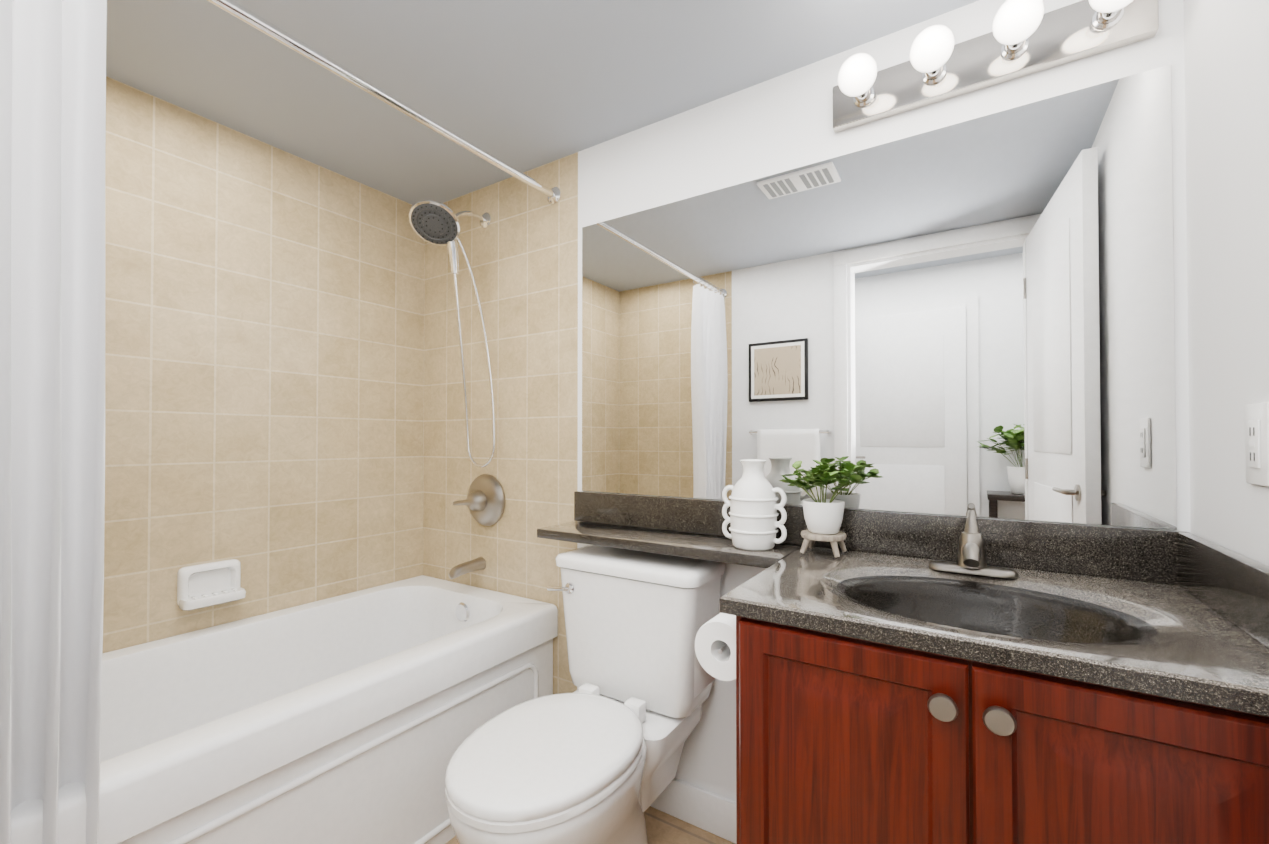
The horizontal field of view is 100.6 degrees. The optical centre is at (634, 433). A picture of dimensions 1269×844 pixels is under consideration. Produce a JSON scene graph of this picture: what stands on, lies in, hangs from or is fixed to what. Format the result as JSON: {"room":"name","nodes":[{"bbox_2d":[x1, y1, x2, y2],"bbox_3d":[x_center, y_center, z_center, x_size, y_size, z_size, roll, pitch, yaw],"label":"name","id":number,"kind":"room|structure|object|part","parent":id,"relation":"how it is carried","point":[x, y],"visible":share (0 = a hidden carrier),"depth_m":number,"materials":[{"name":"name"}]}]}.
{"room":"bathroom","nodes":[
{"label":"bathroom","id":0,"kind":"room"},
{"bbox_2d":[102,76,423,652],"bbox_3d":[-1.359,0.086,1.647,0.100,2.120,1.720,0,-1,33],"label":"wall tiles","id":1,"kind":"structure","parent":0,"point":[264,360],"depth_m":1.72,"materials":[{"name":"beige tile"}]},
{"bbox_2d":[177,559,245,610],"bbox_3d":[-1.283,0.458,1.606,0.065,0.122,0.156,0,-1,33],"label":"soap dish","id":2,"kind":"object","parent":1,"relation":"attached to","point":[199,586],"visible":1,"depth_m":1.60,"materials":[{"name":"ceramic"}]},
{"bbox_2d":[179,587,245,610],"bbox_3d":[-1.283,0.503,1.605,0.065,0.032,0.156,0,-1,33],"label":"tray","id":3,"kind":"object","parent":2,"relation":"on","point":[209,596],"depth_m":1.59,"materials":[{"name":"ceramic"}]},
{"bbox_2d":[106,0,978,204],"bbox_3d":[-0.336,-1.012,1.004,2.530,0.060,1.720,0,-1,33],"label":"ceiling","id":4,"kind":"structure","parent":0,"point":[522,86],"depth_m":1.40,"materials":[{"name":"grey paint"}]},
{"bbox_2d":[446,806,734,843],"bbox_3d":[-0.336,1.168,0.977,2.530,0.060,1.720,0,-1,33],"label":"floor","id":5,"kind":"structure","parent":0,"point":[663,827],"depth_m":1.51,"materials":[{"name":"tile"}]},
{"bbox_2d":[11,575,557,843],"bbox_3d":[-0.990,0.868,1.413,0.757,0.550,1.494,0,-1,33],"label":"bathtub","id":6,"kind":"object","parent":5,"relation":"on","point":[359,717],"visible":0.9,"depth_m":1.39,"materials":[{"name":"ceramic"}]},
{"bbox_3d":[-0.689,0.923,1.218,0.018,0.343,1.338,0,-1,33],"label":"moulding","id":7,"kind":"part","parent":6,"relation":"part of","materials":[{"name":"ceramic"}]},
{"bbox_2d":[445,545,725,843],"bbox_3d":[-0.126,0.746,1.302,0.470,0.792,0.728,0,-1,33],"label":"toilet","id":8,"kind":"object","parent":5,"relation":"on","point":[595,758],"visible":0.98,"depth_m":1.32,"materials":[{"name":"ceramic"}]},
{"bbox_3d":[-0.193,0.716,1.197,0.376,0.054,0.477,0,-1,33],"label":"seat","id":9,"kind":"part","parent":8,"relation":"part of","materials":[{"name":"plastic"}]},
{"bbox_3d":[-0.159,0.943,1.247,0.368,0.396,0.590,0,-1,33],"label":"bowl","id":10,"kind":"part","parent":8,"relation":"part of","materials":[{"name":"ceramic"}]},
{"bbox_3d":[-0.220,0.449,1.527,0.073,0.022,0.020,0,-1,33],"label":"lever arm","id":11,"kind":"part","parent":8,"relation":"part of"},
{"bbox_3d":[0.010,0.372,1.518,0.468,0.039,0.226,0,-1,33],"label":"lid","id":12,"kind":"part","parent":8,"relation":"part of","materials":[{"name":"ceramic"}]},
{"bbox_3d":[0.012,0.568,1.518,0.448,0.352,0.213,0,-1,33],"label":"tank","id":13,"kind":"part","parent":8,"relation":"part of","materials":[{"name":"ceramic"}]},
{"bbox_2d":[537,491,1268,843],"bbox_3d":[0.273,0.651,1.150,1.478,0.978,0.576,0,-1,33],"label":"bathroom vanity","id":14,"kind":"object","parent":5,"relation":"on","point":[925,679],"visible":1,"depth_m":0.80,"materials":[{"name":"brown wood"}]},
{"bbox_2d":[537,521,801,567],"bbox_3d":[0.072,0.305,1.505,0.760,0.028,0.202,0,-1,33],"label":"shelf","id":15,"kind":"object","parent":14,"relation":"attached to","point":[703,544],"depth_m":1.45,"materials":[{"name":"stone"}]},
{"bbox_2d":[722,459,786,550],"bbox_3d":[0.302,0.177,1.340,0.171,0.222,0.123,0,-1,33],"label":"vase","id":16,"kind":"object","parent":14,"relation":"on","point":[753,505],"visible":1,"depth_m":1.30,"materials":[{"name":"white ceramic"}]},
{"bbox_3d":[0.250,0.204,1.373,0.047,0.054,0.013,0,-1,33],"label":"handle","id":17,"kind":"part","parent":16,"relation":"part of","materials":[{"name":"white ceramic"}]},
{"bbox_3d":[0.250,0.247,1.373,0.047,0.054,0.013,0,-1,33],"label":"handle","id":18,"kind":"part","parent":16,"relation":"part of","materials":[{"name":"white ceramic"}]},
{"bbox_3d":[0.250,0.161,1.373,0.047,0.054,0.013,0,-1,33],"label":"handle","id":19,"kind":"part","parent":16,"relation":"part of","materials":[{"name":"white ceramic"}]},
{"bbox_3d":[0.354,0.160,1.306,0.047,0.054,0.013,0,-1,33],"label":"handle","id":20,"kind":"part","parent":16,"relation":"part of","materials":[{"name":"white ceramic"}]},
{"bbox_3d":[0.354,0.246,1.306,0.047,0.054,0.013,0,-1,33],"label":"handle","id":21,"kind":"part","parent":16,"relation":"part of","materials":[{"name":"white ceramic"}]},
{"bbox_3d":[0.354,0.203,1.306,0.047,0.054,0.013,0,-1,33],"label":"handle","id":22,"kind":"part","parent":16,"relation":"part of","materials":[{"name":"white ceramic"}]},
{"bbox_2d":[779,458,869,557],"bbox_3d":[0.451,0.171,1.257,0.210,0.225,0.158,0,-1,33],"label":"potted plant","id":23,"kind":"object","parent":14,"relation":"on","point":[823,517],"visible":1,"depth_m":1.23,"materials":[{"name":"green plant"}]},
{"bbox_3d":[0.404,0.263,1.244,0.025,0.042,0.025,0,-1,33],"label":"stand leg","id":24,"kind":"part","parent":23,"relation":"part of","materials":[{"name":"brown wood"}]},
{"bbox_3d":[0.440,0.263,1.299,0.025,0.042,0.025,0,-1,33],"label":"stand leg","id":25,"kind":"part","parent":23,"relation":"part of","materials":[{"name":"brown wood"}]},
{"bbox_3d":[0.450,0.197,1.254,0.095,0.075,0.095,0,-1,33],"label":"pot","id":26,"kind":"part","parent":23,"relation":"part of","materials":[{"name":"white ceramic"}]},
{"bbox_3d":[0.460,0.262,1.208,0.025,0.042,0.025,0,-1,33],"label":"stand leg","id":27,"kind":"part","parent":23,"relation":"part of","materials":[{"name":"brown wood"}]},
{"bbox_3d":[0.495,0.263,1.264,0.025,0.042,0.025,0,-1,33],"label":"stand leg","id":28,"kind":"part","parent":23,"relation":"part of","materials":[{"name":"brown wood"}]},
{"bbox_3d":[0.324,0.666,0.819,0.334,0.689,0.020,0,-1,33],"label":"door","id":29,"kind":"part","parent":14,"relation":"part of","materials":[{"name":"brown wood"}]},
{"bbox_3d":[0.427,0.375,0.729,0.037,0.037,0.028,0,-1,33],"label":"knob","id":30,"kind":"part","parent":14,"relation":"part of","materials":[{"name":"silver metal"}]},
{"bbox_2d":[929,510,1017,578],"bbox_3d":[0.673,0.223,1.053,0.156,0.124,0.177,0,-1,33],"label":"faucet","id":31,"kind":"object","parent":14,"relation":"on","point":[971,563],"depth_m":1.07,"materials":[{"name":"silver metal"}]},
{"bbox_3d":[0.480,0.375,0.694,0.037,0.037,0.028,0,-1,33],"label":"knob","id":32,"kind":"part","parent":14,"relation":"part of","materials":[{"name":"silver metal"}]},
{"bbox_3d":[0.478,0.336,0.750,0.661,0.050,0.020,0,-1,33],"label":"rail","id":33,"kind":"part","parent":14,"relation":"part of","materials":[{"name":"brown wood"}]},
{"bbox_3d":[0.609,0.664,0.636,0.334,0.689,0.020,0,-1,33],"label":"door","id":34,"kind":"part","parent":14,"relation":"part of","materials":[{"name":"brown wood"}]},
{"bbox_2d":[577,0,1189,801],"bbox_3d":[0.457,0.083,1.444,1.485,2.120,0.100,0,-1,33],"label":"wall","id":35,"kind":"structure","parent":0,"point":[777,124],"depth_m":1.42,"materials":[{"name":"white paint"}]},
{"bbox_2d":[423,152,577,693],"bbox_3d":[-0.523,0.091,2.073,0.845,2.120,0.100,0,-1,33],"label":"wall tile","id":36,"kind":"structure","parent":35,"relation":"attached to","point":[521,249],"depth_m":1.98,"materials":[{"name":"beige tile"}]},
{"bbox_2d":[207,0,560,204],"bbox_3d":[-0.687,-0.851,1.239,0.060,0.060,1.498,0,-1,33],"label":"curtain rod","id":37,"kind":"object","parent":36,"relation":"attached to","point":[259,23],"visible":1,"depth_m":1.29,"materials":[{"name":"silver metal"}]},
{"bbox_2d":[0,0,106,843],"bbox_3d":[-0.985,0.049,0.757,0.110,1.852,0.314,0,-1,33],"label":"shower curtain","id":38,"kind":"object","parent":37,"relation":"hanging from","point":[52,249],"visible":1,"depth_m":0.85,"materials":[{"name":"white fabric"}]},
{"bbox_2d":[409,199,504,578],"bbox_3d":[-0.654,-0.165,1.914,0.200,1.402,0.313,0,-1,33],"label":"shower","id":39,"kind":"object","parent":36,"relation":"attached to","point":[434,222],"visible":0.98,"depth_m":1.97,"materials":[{"name":"silver metal"}]},
{"bbox_3d":[-0.683,-0.688,1.907,0.052,0.205,0.095,0,-1,33],"label":"handle","id":40,"kind":"part","parent":39,"relation":"part of","materials":[{"name":"silver metal"}]},
{"bbox_3d":[-0.642,0.258,1.990,0.095,0.029,0.035,0,-1,33],"label":"valve lever","id":41,"kind":"part","parent":39,"relation":"part of","materials":[{"name":"silver metal"}]},
{"bbox_3d":[-0.638,0.508,1.996,0.060,0.057,0.142,0,-1,33],"label":"spout","id":42,"kind":"part","parent":39,"relation":"part of","materials":[{"name":"silver metal"}]},
{"bbox_3d":[-0.625,-0.816,1.994,0.016,0.063,0.152,0,-1,33],"label":"arm","id":43,"kind":"part","parent":39,"relation":"part of"},
{"bbox_3d":[-0.582,0.256,2.022,0.200,0.200,0.044,0,-1,33],"label":"valve plate","id":44,"kind":"part","parent":39,"relation":"part of","materials":[{"name":"silver metal"}]},
{"bbox_2d":[650,778,736,843],"bbox_3d":[0.136,1.090,1.569,0.795,0.110,0.013,0,-1,33],"label":"baseboard","id":45,"kind":"structure","parent":35,"relation":"attached to","point":[710,812],"depth_m":1.53,"materials":[{"name":"paint"}]},
{"bbox_2d":[582,65,1176,529],"bbox_3d":[0.430,-0.260,1.401,1.440,0.895,0.006,0,-1,33],"label":"mirror","id":46,"kind":"object","parent":35,"relation":"attached to","point":[962,319],"visible":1,"depth_m":1.24,"materials":[{"name":"clear glass"}]},
{"bbox_2d":[574,491,1189,584],"bbox_3d":[0.423,0.239,1.388,1.478,0.100,0.021,0,-1,33],"label":"backsplash","id":47,"kind":"structure","parent":35,"relation":"attached to","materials":[{"name":"stone"}]},
{"bbox_2d":[833,0,1158,132],"bbox_3d":[0.724,-0.829,1.127,0.600,0.108,0.162,0,-1,33],"label":"sconce","id":48,"kind":"object","parent":35,"relation":"attached to","point":[1025,38],"visible":1,"depth_m":1.12,"materials":[{"name":"silver metal"}]},
{"bbox_3d":[0.517,-0.828,1.220,0.084,0.084,0.094,0,-1,33],"label":"bulb globe","id":49,"kind":"part","parent":48,"relation":"part of","materials":[{"name":"white glass"}]},
{"bbox_2d":[853,87,874,106],"bbox_3d":[0.552,-0.827,1.275,0.048,0.048,0.044,0,-1,33],"label":"socket","id":50,"kind":"object","parent":48,"relation":"attached to","point":[867,99],"depth_m":1.28,"materials":[{"name":"silver metal"}]},
{"bbox_3d":[0.643,-0.829,1.139,0.084,0.084,0.094,0,-1,33],"label":"bulb globe","id":51,"kind":"part","parent":48,"relation":"part of","materials":[{"name":"white glass"}]},
{"bbox_2d":[922,64,945,84],"bbox_3d":[0.678,-0.828,1.194,0.048,0.048,0.044,0,-1,33],"label":"socket","id":52,"kind":"object","parent":48,"relation":"attached to","point":[937,77],"depth_m":1.20,"materials":[{"name":"silver metal"}]},
{"bbox_2d":[1001,38,1028,59],"bbox_3d":[0.804,-0.829,1.113,0.048,0.048,0.044,0,-1,33],"label":"socket","id":53,"kind":"object","parent":48,"relation":"attached to","point":[1020,51],"depth_m":1.12,"materials":[{"name":"silver metal"}]},
{"bbox_3d":[0.769,-0.830,1.058,0.084,0.084,0.094,0,-1,33],"label":"bulb globe","id":54,"kind":"part","parent":48,"relation":"part of","materials":[{"name":"white glass"}]},
{"bbox_2d":[1092,8,1123,30],"bbox_3d":[0.930,-0.830,1.032,0.048,0.048,0.044,0,-1,33],"label":"socket","id":55,"kind":"object","parent":48,"relation":"attached to","point":[1112,21],"depth_m":1.04,"materials":[{"name":"silver metal"}]},
{"bbox_3d":[0.895,-0.831,0.977,0.084,0.084,0.094,0,-1,33],"label":"bulb globe","id":56,"kind":"part","parent":48,"relation":"part of","materials":[{"name":"white glass"}]},
{"bbox_2d":[1183,0,1268,565],"bbox_3d":[0.686,0.070,0.334,0.100,2.120,1.720,0,-1,33],"label":"wall","id":57,"kind":"structure","parent":0,"point":[1226,61],"depth_m":0.85,"materials":[{"name":"white paint"}]},
{"bbox_2d":[1245,402,1268,485],"bbox_3d":[0.888,0.015,0.752,0.009,0.116,0.072,0,-1,33],"label":"electrical outlet plate","id":58,"kind":"object","parent":57,"relation":"attached to","point":[1257,443],"visible":1,"depth_m":0.74,"materials":[{"name":"plastic"}]}
]}

